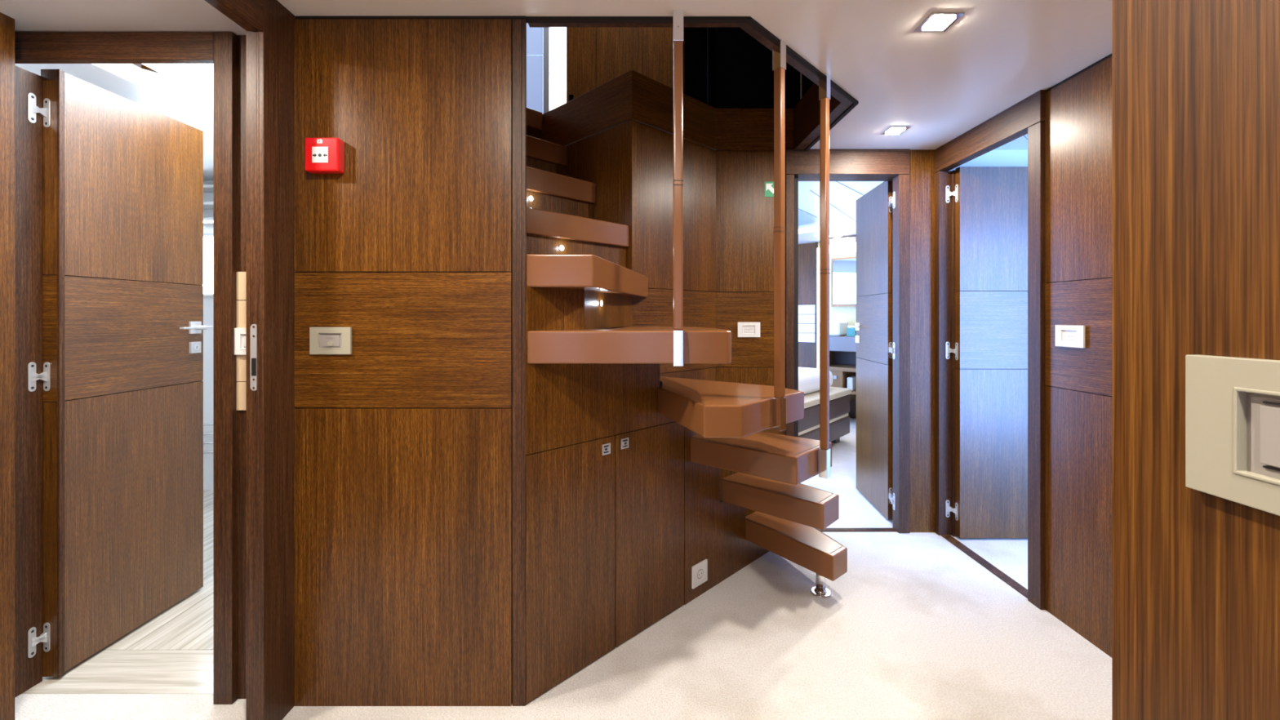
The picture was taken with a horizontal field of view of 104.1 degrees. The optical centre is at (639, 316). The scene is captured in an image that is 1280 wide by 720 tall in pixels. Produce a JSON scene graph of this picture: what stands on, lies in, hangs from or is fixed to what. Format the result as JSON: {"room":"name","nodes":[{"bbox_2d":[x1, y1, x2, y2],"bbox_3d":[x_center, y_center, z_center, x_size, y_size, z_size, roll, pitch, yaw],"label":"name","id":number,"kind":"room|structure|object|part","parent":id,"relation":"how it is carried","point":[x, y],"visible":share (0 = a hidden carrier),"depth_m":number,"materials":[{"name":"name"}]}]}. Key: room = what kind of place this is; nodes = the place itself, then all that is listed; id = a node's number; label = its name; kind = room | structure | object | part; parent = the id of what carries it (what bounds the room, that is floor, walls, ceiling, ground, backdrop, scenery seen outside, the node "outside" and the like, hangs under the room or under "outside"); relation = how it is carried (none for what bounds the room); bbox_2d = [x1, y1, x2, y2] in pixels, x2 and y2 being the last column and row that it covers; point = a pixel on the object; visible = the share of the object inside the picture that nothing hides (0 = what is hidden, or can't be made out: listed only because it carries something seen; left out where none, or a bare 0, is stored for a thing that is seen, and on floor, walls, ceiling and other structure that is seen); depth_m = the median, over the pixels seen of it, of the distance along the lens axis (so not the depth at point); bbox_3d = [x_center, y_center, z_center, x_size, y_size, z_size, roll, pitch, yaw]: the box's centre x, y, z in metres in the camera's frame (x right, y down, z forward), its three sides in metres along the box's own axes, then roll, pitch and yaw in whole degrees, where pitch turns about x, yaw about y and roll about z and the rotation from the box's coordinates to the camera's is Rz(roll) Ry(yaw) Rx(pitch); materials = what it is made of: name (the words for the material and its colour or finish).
{"room":"ship interior","nodes":[
{"label":"ship interior","id":0,"kind":"room"},
{"bbox_2d":[0,12,14,719],"bbox_3d":[-1.764,0.150,0.854,0.640,2.000,1.545,0,0,-36],"label":"wall","id":1,"kind":"structure","parent":0,"point":[6,23],"depth_m":1.40,"materials":[{"name":"brown wood"}]},
{"bbox_2d":[14,63,213,180],"bbox_3d":[-2.450,-0.935,2.450,2.500,0.070,1.900,0,0,0],"label":"ceiling","id":2,"kind":"structure","parent":0,"point":[190,104],"depth_m":2.02,"materials":[{"name":"white paint"}]},
{"bbox_2d":[142,63,213,88],"bbox_3d":[-1.595,-1.000,1.930,0.710,0.020,0.620,0,0,0],"label":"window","id":3,"kind":"structure","parent":2,"relation":"attached to","point":[202,74],"depth_m":2.01,"materials":[{"name":"white"}]},
{"bbox_2d":[0,0,246,35],"bbox_3d":[-1.490,-0.874,1.000,0.920,0.053,1.000,0,0,0],"label":"ceiling","id":4,"kind":"structure","parent":0,"point":[29,15],"depth_m":1.41,"materials":[{"name":"white paint"}]},
{"bbox_2d":[132,63,142,68],"bbox_3d":[-1.015,-2.130,2.570,2.630,2.040,2.260,0,0,0],"label":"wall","id":5,"kind":"structure","parent":0,"point":[139,65],"depth_m":2.29,"materials":[{"name":"brown wood"}]},
{"bbox_2d":[237,16,527,706],"bbox_3d":[-0.789,0.130,1.501,0.902,2.040,0.058,0,0,0],"label":"wall","id":6,"kind":"structure","parent":0,"point":[403,441],"depth_m":1.47,"materials":[{"name":"brown wood"}]},
{"bbox_2d":[236,271,245,410],"bbox_3d":[-1.167,0.073,1.497,0.093,0.415,0.006,0,0,0],"label":"tile strip","id":7,"kind":"object","parent":6,"relation":"attached to","point":[241,276],"visible":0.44,"depth_m":1.49,"materials":[{"name":"beige"}]},
{"bbox_2d":[234,328,245,355],"bbox_3d":[-1.158,0.074,1.490,0.120,0.080,0.009,0,0,0],"label":"light switch","id":8,"kind":"object","parent":7,"relation":"attached to","point":[239,333],"visible":0.41,"depth_m":1.49,"materials":[{"name":"white plastic"}]},
{"bbox_2d":[305,137,343,173],"bbox_3d":[-0.921,-0.469,1.455,0.098,0.098,0.035,0,0,0],"label":"fire alarm","id":9,"kind":"object","parent":6,"relation":"attached to","point":[322,155],"visible":1,"depth_m":1.44,"materials":[{"name":"red plastic"}]},
{"bbox_3d":[-0.923,-0.467,1.439,0.046,0.046,0.002,0,0,0],"label":"push panel","id":10,"kind":"part","parent":9,"relation":"part of","materials":[{"name":"white plastic"}]},
{"bbox_2d":[309,327,351,354],"bbox_3d":[-0.910,0.071,1.468,0.120,0.080,0.009,0,0,0],"label":"light switch","id":11,"kind":"object","parent":6,"relation":"attached to","point":[322,340],"visible":1,"depth_m":1.46,"materials":[{"name":"beige plastic"}]},
{"bbox_2d":[512,19,526,706],"bbox_3d":[-0.357,0.136,1.484,0.039,2.028,0.025,0,0,0],"label":"trim","id":12,"kind":"structure","parent":6,"relation":"attached to","point":[519,26],"depth_m":1.47,"materials":[{"name":"brown wood"}]},
{"bbox_2d":[202,26,801,490],"bbox_3d":[-1.050,-1.050,3.330,5.300,4.400,0.060,0,0,0],"label":"wall","id":13,"kind":"structure","parent":0,"point":[596,56],"depth_m":3.30,"materials":[{"name":"brown wood"}]},
{"bbox_2d":[202,232,213,296],"bbox_3d":[-2.900,-0.343,3.308,0.600,0.415,0.075,0,0,0],"label":"window","id":14,"kind":"structure","parent":13,"relation":"in","point":[208,242],"depth_m":3.33,"materials":[{"name":"white glass"}]},
{"bbox_2d":[203,184,213,224],"bbox_3d":[-2.875,-0.720,3.230,0.650,0.260,0.140,0,0,0],"label":"wall shelf","id":15,"kind":"object","parent":13,"relation":"attached to","point":[206,188],"visible":0.03,"depth_m":3.18,"materials":[{"name":"white plastic"}]},
{"bbox_2d":[203,422,213,453],"bbox_3d":[-2.775,0.780,3.260,0.350,0.300,0.080,0,0,0],"label":"towel rail","id":16,"kind":"object","parent":13,"relation":"attached to","point":[204,424],"visible":0.15,"depth_m":3.23,"materials":[{"name":"silver metal"}]},
{"bbox_2d":[550,26,573,110],"bbox_3d":[-0.970,-1.830,3.460,1.060,1.440,0.320,0,0,0],"label":"window","id":17,"kind":"structure","parent":13,"relation":"in","point":[557,34],"depth_m":3.58,"materials":[{"name":"white"}]},
{"bbox_3d":[-0.455,-1.290,3.460,0.030,0.360,0.320,0,0,0],"label":"frame","id":18,"kind":"part","parent":17,"relation":"part of","materials":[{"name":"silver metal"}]},
{"bbox_2d":[540,69,839,150],"bbox_3d":[-0.219,-1.000,2.699,2.466,0.220,0.724,0,0,21],"label":"trim","id":19,"kind":"structure","parent":13,"relation":"attached to","point":[634,95],"depth_m":2.52,"materials":[{"name":"brown wood"}]},
{"bbox_2d":[526,22,550,113],"bbox_3d":[-0.905,-2.080,3.375,0.590,1.940,0.050,0,0,0],"label":"window","id":20,"kind":"structure","parent":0,"point":[538,38],"depth_m":3.36,"materials":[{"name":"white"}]},
{"bbox_2d":[14,417,1111,719],"bbox_3d":[0.250,1.175,2.650,7.900,0.050,8.500,0,0,0],"label":"floor","id":21,"kind":"structure","parent":0,"point":[915,628],"depth_m":1.68,"materials":[{"name":"beige carpet"}]},
{"bbox_2d":[525,421,684,703],"bbox_3d":[-0.177,0.779,1.831,0.730,0.734,0.287,0,0,-45],"label":"base cabinet","id":22,"kind":"object","parent":21,"relation":"on","point":[605,516],"visible":0.96,"depth_m":1.67,"materials":[{"name":"brown wood"}]},
{"bbox_3d":[-0.218,0.779,1.606,0.020,0.735,0.353,0,0,45],"label":"door","id":23,"kind":"part","parent":22,"relation":"part of","materials":[{"name":"brown wood"}]},
{"bbox_3d":[0.039,0.779,1.863,0.020,0.735,0.367,0,0,45],"label":"door","id":24,"kind":"part","parent":22,"relation":"part of","materials":[{"name":"brown wood"}]},
{"bbox_2d":[526,9,847,598],"bbox_3d":[-0.110,0.016,2.268,1.433,2.268,1.754,0,0,-45],"label":"staircase","id":25,"kind":"structure","parent":21,"relation":"on","point":[729,419],"depth_m":1.82,"materials":[{"name":"brown wood"}]},
{"bbox_2d":[528,195,533,201],"bbox_3d":[-0.476,-0.515,2.176,0.004,0.024,0.024,0,0,45],"label":"step light","id":26,"kind":"object","parent":25,"relation":"attached to","point":[530,197],"visible":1,"depth_m":2.17,"materials":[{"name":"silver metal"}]},
{"bbox_2d":[559,244,564,250],"bbox_3d":[-0.316,-0.277,2.008,0.004,0.024,0.024,0,0,45],"label":"step light","id":27,"kind":"object","parent":25,"relation":"attached to","point":[561,246],"visible":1,"depth_m":2.00,"materials":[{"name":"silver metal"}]},
{"bbox_3d":[0.752,1.083,2.075,0.038,0.117,0.038,0,0,0],"label":"support leg","id":28,"kind":"part","parent":25,"relation":"part of","materials":[{"name":"silver metal"}]},
{"bbox_3d":[0.752,1.141,2.075,0.084,0.018,0.084,0,0,0],"label":"foot plate","id":29,"kind":"part","parent":25,"relation":"part of","materials":[{"name":"silver metal"}]},
{"bbox_2d":[798,367,851,443],"bbox_3d":[1.139,0.815,4.457,1.010,0.670,1.310,0,0,42],"label":"bed","id":30,"kind":"object","parent":21,"relation":"on","point":[808,378],"visible":0.25,"depth_m":4.27,"materials":[{"name":"brown leather"}]},
{"bbox_3d":[1.099,0.572,4.420,0.800,0.183,1.200,0,0,42],"label":"mattress","id":31,"kind":"part","parent":30,"relation":"part of","materials":[{"name":"white fabric"}]},
{"bbox_3d":[1.770,1.113,4.592,0.100,0.075,0.100,0,0,42],"label":"leg","id":32,"kind":"part","parent":30,"relation":"part of","materials":[{"name":"brown leather"}]},
{"bbox_2d":[829,335,856,418],"bbox_3d":[2.509,0.681,5.288,1.336,0.937,0.452,0,0,39],"label":"vanity desk","id":33,"kind":"object","parent":21,"relation":"on","point":[842,349],"visible":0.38,"depth_m":5.37,"materials":[{"name":"brown wood"}]},
{"bbox_2d":[829,320,848,336],"bbox_3d":[2.156,0.127,5.549,0.229,0.169,0.300,0,0,39],"label":"towel stack","id":34,"kind":"object","parent":33,"relation":"on","point":[837,328],"visible":0.54,"depth_m":5.41,"materials":[{"name":"white fabric"}]},
{"bbox_3d":[2.198,0.759,5.541,0.233,0.354,0.420,0,0,39],"label":"drawer","id":35,"kind":"part","parent":33,"relation":"part of","materials":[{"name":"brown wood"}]},
{"bbox_2d":[829,363,856,372],"bbox_3d":[2.565,0.562,5.246,1.196,0.040,0.447,0,0,39],"label":"shelf","id":36,"kind":"object","parent":33,"relation":"attached to","point":[833,367],"depth_m":5.37,"materials":[{"name":"brown wood"}]},
{"bbox_2d":[846,328,856,337],"bbox_3d":[2.317,0.168,5.386,0.088,0.089,0.250,0,0,39],"label":"box","id":37,"kind":"object","parent":33,"relation":"on","point":[850,331],"visible":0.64,"depth_m":5.29,"materials":[{"name":"blue glass"}]},
{"bbox_2d":[847,375,856,390],"bbox_3d":[2.290,0.716,5.375,0.061,0.138,0.200,0,0,39],"label":"box","id":38,"kind":"object","parent":33,"relation":"on","point":[851,380],"visible":0.67,"depth_m":5.30,"materials":[{"name":"white"}]},
{"bbox_2d":[850,389,856,395],"bbox_3d":[2.662,0.802,5.162,0.937,0.030,0.420,0,0,39],"label":"shelf","id":39,"kind":"object","parent":33,"relation":"attached to","point":[853,392],"depth_m":5.24,"materials":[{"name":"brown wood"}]},
{"bbox_2d":[816,528,897,532],"bbox_3d":[1.100,1.147,2.683,0.600,0.006,0.035,0,0,0],"label":"threshold","id":40,"kind":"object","parent":21,"relation":"on","point":[826,530],"depth_m":2.67,"materials":[{"name":"brown wood"}]},
{"bbox_2d":[940,534,1027,598],"bbox_3d":[1.603,1.147,2.320,0.045,0.006,0.600,0,0,0],"label":"threshold","id":41,"kind":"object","parent":21,"relation":"on","point":[1019,588],"depth_m":2.29,"materials":[{"name":"brown wood"}]},
{"bbox_2d":[564,120,631,328],"bbox_3d":[-0.636,-0.318,2.854,1.717,1.136,0.020,0,0,45],"label":"wall","id":42,"kind":"structure","parent":0,"point":[603,158],"depth_m":2.35,"materials":[{"name":"brown wood"}]},
{"bbox_2d":[525,286,768,604],"bbox_3d":[0.230,0.530,2.062,1.633,1.240,0.031,0,0,-45],"label":"wall","id":43,"kind":"structure","parent":0,"point":[566,404],"depth_m":1.72,"materials":[{"name":"brown wood"}]},
{"bbox_2d":[691,559,707,588],"bbox_3d":[0.246,1.057,2.050,0.008,0.088,0.095,0,0,45],"label":"wall socket","id":44,"kind":"object","parent":43,"relation":"attached to","point":[700,571],"visible":1,"depth_m":2.04,"materials":[{"name":"white plastic"}]},
{"bbox_2d":[631,119,715,435],"bbox_3d":[0.176,-0.018,2.457,0.606,1.736,0.022,0,0,-43],"label":"wall","id":45,"kind":"structure","parent":0,"point":[651,147],"depth_m":2.41,"materials":[{"name":"brown wood"}]},
{"bbox_2d":[277,0,1111,244],"bbox_3d":[1.585,-0.950,2.650,5.230,0.120,8.500,0,0,0],"label":"ceiling","id":46,"kind":"structure","parent":0,"point":[942,86],"depth_m":1.64,"materials":[{"name":"beige paint"}]},
{"bbox_2d":[525,16,858,151],"bbox_3d":[0.422,-0.995,1.923,1.708,0.230,0.501,0,0,-45],"label":"trim","id":47,"kind":"structure","parent":46,"relation":"attached to","point":[805,135],"depth_m":1.57,"materials":[{"name":"black wood"}]},
{"bbox_2d":[798,208,817,226],"bbox_3d":[1.414,-0.887,4.417,0.336,0.003,1.368,0,0,16],"label":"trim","id":48,"kind":"structure","parent":46,"relation":"attached to","point":[804,218],"depth_m":4.50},
{"bbox_2d":[798,222,850,233],"bbox_3d":[1.718,-0.886,5.106,0.218,0.005,0.836,0,0,-38],"label":"ceiling light strip","id":49,"kind":"object","parent":46,"relation":"attached to","point":[839,224],"visible":0.64,"depth_m":4.98,"materials":[{"name":"white"}]},
{"bbox_2d":[809,181,863,222],"bbox_3d":[1.634,-0.889,3.877,0.292,0.002,1.789,0,0,35],"label":"trim","id":50,"kind":"structure","parent":46,"relation":"attached to","point":[836,181],"depth_m":3.63,"materials":[{"name":"grey"}]},
{"bbox_2d":[829,234,845,236],"bbox_3d":[2.145,-0.885,5.457,0.160,0.009,0.160,0,0,0],"label":"recessed light","id":51,"kind":"object","parent":46,"relation":"in","point":[830,235],"visible":0.79,"depth_m":5.41,"materials":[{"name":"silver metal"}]},
{"bbox_2d":[880,126,911,134],"bbox_3d":[1.217,-0.885,2.378,0.096,0.009,0.096,0,0,0],"label":"recessed light","id":52,"kind":"object","parent":46,"relation":"in","point":[891,130],"visible":1,"depth_m":2.37,"materials":[{"name":"silver metal"}]},
{"bbox_2d":[914,12,964,31],"bbox_3d":[0.900,-0.885,1.503,0.096,0.009,0.096,0,0,0],"label":"recessed light","id":53,"kind":"object","parent":46,"relation":"in","point":[935,21],"visible":1,"depth_m":1.49,"materials":[{"name":"silver metal"}]},
{"bbox_2d":[715,150,798,516],"bbox_3d":[0.627,0.130,2.679,0.446,2.040,0.043,0,0,0],"label":"wall","id":54,"kind":"structure","parent":0,"point":[744,216],"depth_m":2.66,"materials":[{"name":"brown wood"}]},
{"bbox_2d":[737,322,759,337],"bbox_3d":[0.579,0.069,2.652,0.120,0.080,0.009,0,0,0],"label":"light switch","id":55,"kind":"object","parent":54,"relation":"attached to","point":[744,329],"visible":1,"depth_m":2.65,"materials":[{"name":"white plastic"}]},
{"bbox_2d":[764,182,773,196],"bbox_3d":[0.703,-0.678,2.656,0.080,0.080,0.002,0,0,0],"label":"exit sign","id":56,"kind":"object","parent":54,"relation":"attached to","point":[769,186],"visible":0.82,"depth_m":2.65,"materials":[{"name":"green plastic"}]},
{"bbox_2d":[798,242,856,368],"bbox_3d":[2.378,0.135,5.717,1.961,2.030,0.040,0,0,39],"label":"wall","id":57,"kind":"structure","parent":0,"point":[806,251],"depth_m":5.97,"materials":[{"name":"brown paint"}]},
{"bbox_2d":[798,305,815,342],"bbox_3d":[1.945,0.083,6.023,0.349,0.443,0.028,0,0,39],"label":"window","id":58,"kind":"structure","parent":57,"relation":"attached to","point":[806,313],"depth_m":5.96,"materials":[{"name":"white glass"}]},
{"bbox_2d":[815,241,817,368],"bbox_3d":[2.088,0.135,5.895,0.012,2.030,0.050,0,0,39],"label":"trim","id":59,"kind":"structure","parent":57,"relation":"attached to","point":[816,243],"depth_m":5.88,"materials":[{"name":"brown wood"}]},
{"bbox_2d":[817,248,819,368],"bbox_3d":[2.109,-0.080,5.890,0.028,1.460,0.029,0,0,39],"label":"light strip","id":60,"kind":"object","parent":57,"relation":"attached to","point":[818,249],"visible":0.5,"depth_m":5.88,"materials":[{"name":"white"}]},
{"bbox_2d":[829,236,856,253],"bbox_3d":[2.549,-0.799,5.389,1.122,0.141,0.249,0,0,39],"label":"window","id":61,"kind":"structure","parent":57,"relation":"attached to","point":[841,245],"depth_m":5.50,"materials":[{"name":"white glass"}]},
{"bbox_2d":[831,256,856,306],"bbox_3d":[2.493,-0.394,5.574,0.688,0.561,0.032,0,0,39],"label":"window","id":62,"kind":"structure","parent":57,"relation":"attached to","point":[843,270],"depth_m":5.69,"materials":[{"name":"white glass"}]},
{"bbox_2d":[909,149,935,532],"bbox_3d":[1.516,0.130,2.744,0.167,2.040,0.173,0,0,0],"label":"wall","id":63,"kind":"structure","parent":0,"point":[922,172],"depth_m":2.66,"materials":[{"name":"brown wood"}]},
{"bbox_2d":[785,148,910,533],"bbox_3d":[1.123,0.130,2.978,0.697,2.040,0.665,0,0,0],"label":"door","id":64,"kind":"structure","parent":63,"relation":"in","point":[882,324],"depth_m":2.73,"materials":[{"name":"brown wood"}]},
{"bbox_3d":[1.396,0.065,3.212,0.071,0.050,0.150,0,0,0],"label":"handle","id":65,"kind":"part","parent":64,"relation":"part of","materials":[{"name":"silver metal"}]},
{"bbox_3d":[1.424,0.147,3.261,0.012,0.046,0.046,0,0,-5],"label":"lock plate","id":66,"kind":"part","parent":64,"relation":"part of","materials":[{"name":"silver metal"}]},
{"bbox_2d":[948,150,1027,171],"bbox_3d":[2.945,0.130,1.650,2.610,2.040,2.100,0,0,0],"label":"ceiling","id":67,"kind":"structure","parent":0,"point":[993,157],"depth_m":2.66,"materials":[{"name":"white paint"}]},
{"bbox_2d":[1044,53,1111,657],"bbox_3d":[1.601,0.130,1.159,0.022,2.040,1.597,0,0,0],"label":"wall","id":68,"kind":"structure","parent":0,"point":[1078,121],"depth_m":1.80,"materials":[{"name":"brown wood"}]},
{"bbox_2d":[934,89,1046,609],"bbox_3d":[1.885,0.130,2.306,0.630,2.040,0.702,0,0,0],"label":"door","id":69,"kind":"structure","parent":68,"relation":"in","point":[990,282],"depth_m":2.56,"materials":[{"name":"brown wood"}]},
{"bbox_2d":[1055,324,1084,347],"bbox_3d":[1.584,0.072,1.838,0.009,0.080,0.120,0,0,0],"label":"light switch","id":70,"kind":"object","parent":68,"relation":"attached to","point":[1066,335],"visible":1,"depth_m":1.83,"materials":[{"name":"white plastic"}]},
{"bbox_2d":[1111,0,1279,719],"bbox_3d":[0.969,0.130,-0.622,1.262,2.040,1.957,0,0,0],"label":"wall","id":71,"kind":"structure","parent":0,"point":[1196,83],"depth_m":0.31,"materials":[{"name":"brown wood"}]},
{"bbox_2d":[1185,355,1279,515],"bbox_3d":[0.334,0.063,0.242,0.009,0.080,0.120,0,0,0],"label":"light switch","id":72,"kind":"object","parent":71,"relation":"attached to","point":[1233,404],"visible":1,"depth_m":0.28,"materials":[{"name":"beige plastic"}]},
{"bbox_3d":[-2.850,0.125,2.425,1.800,2.050,1.850,0,0,0],"label":"wall","id":73,"kind":"structure","parent":0,"visible":0},
{"bbox_2d":[14,31,238,704],"bbox_3d":[-1.579,0.152,1.790,0.741,1.995,0.625,0,0,0],"label":"door","id":74,"kind":"structure","parent":73,"relation":"in","point":[109,327],"depth_m":1.63,"materials":[{"name":"brown wood"}]},
{"bbox_3d":[-1.836,0.127,2.060,0.012,0.046,0.046,0,0,0],"label":"lock plate","id":75,"kind":"part","parent":74,"relation":"part of","materials":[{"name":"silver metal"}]},
{"bbox_3d":[-1.808,0.045,2.013,0.068,0.050,0.145,0,0,0],"label":"handle","id":76,"kind":"part","parent":74,"relation":"part of","materials":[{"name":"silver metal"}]},
{"bbox_3d":[-1.047,0.130,-0.650,0.055,2.040,1.900,0,0,0],"label":"wall","id":77,"kind":"structure","parent":0,"visible":0},
{"bbox_2d":[204,0,295,719],"bbox_3d":[-1.048,0.130,0.900,0.055,2.040,1.200,0,0,0],"label":"door frame","id":78,"kind":"structure","parent":77,"relation":"in","point":[269,26],"depth_m":1.38,"materials":[{"name":"brown wood"}]},
{"bbox_3d":[-1.052,0.111,1.359,0.020,0.182,0.002,0,0,0],"label":"strike plate","id":79,"kind":"part","parent":78,"relation":"part of","materials":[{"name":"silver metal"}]}
]}

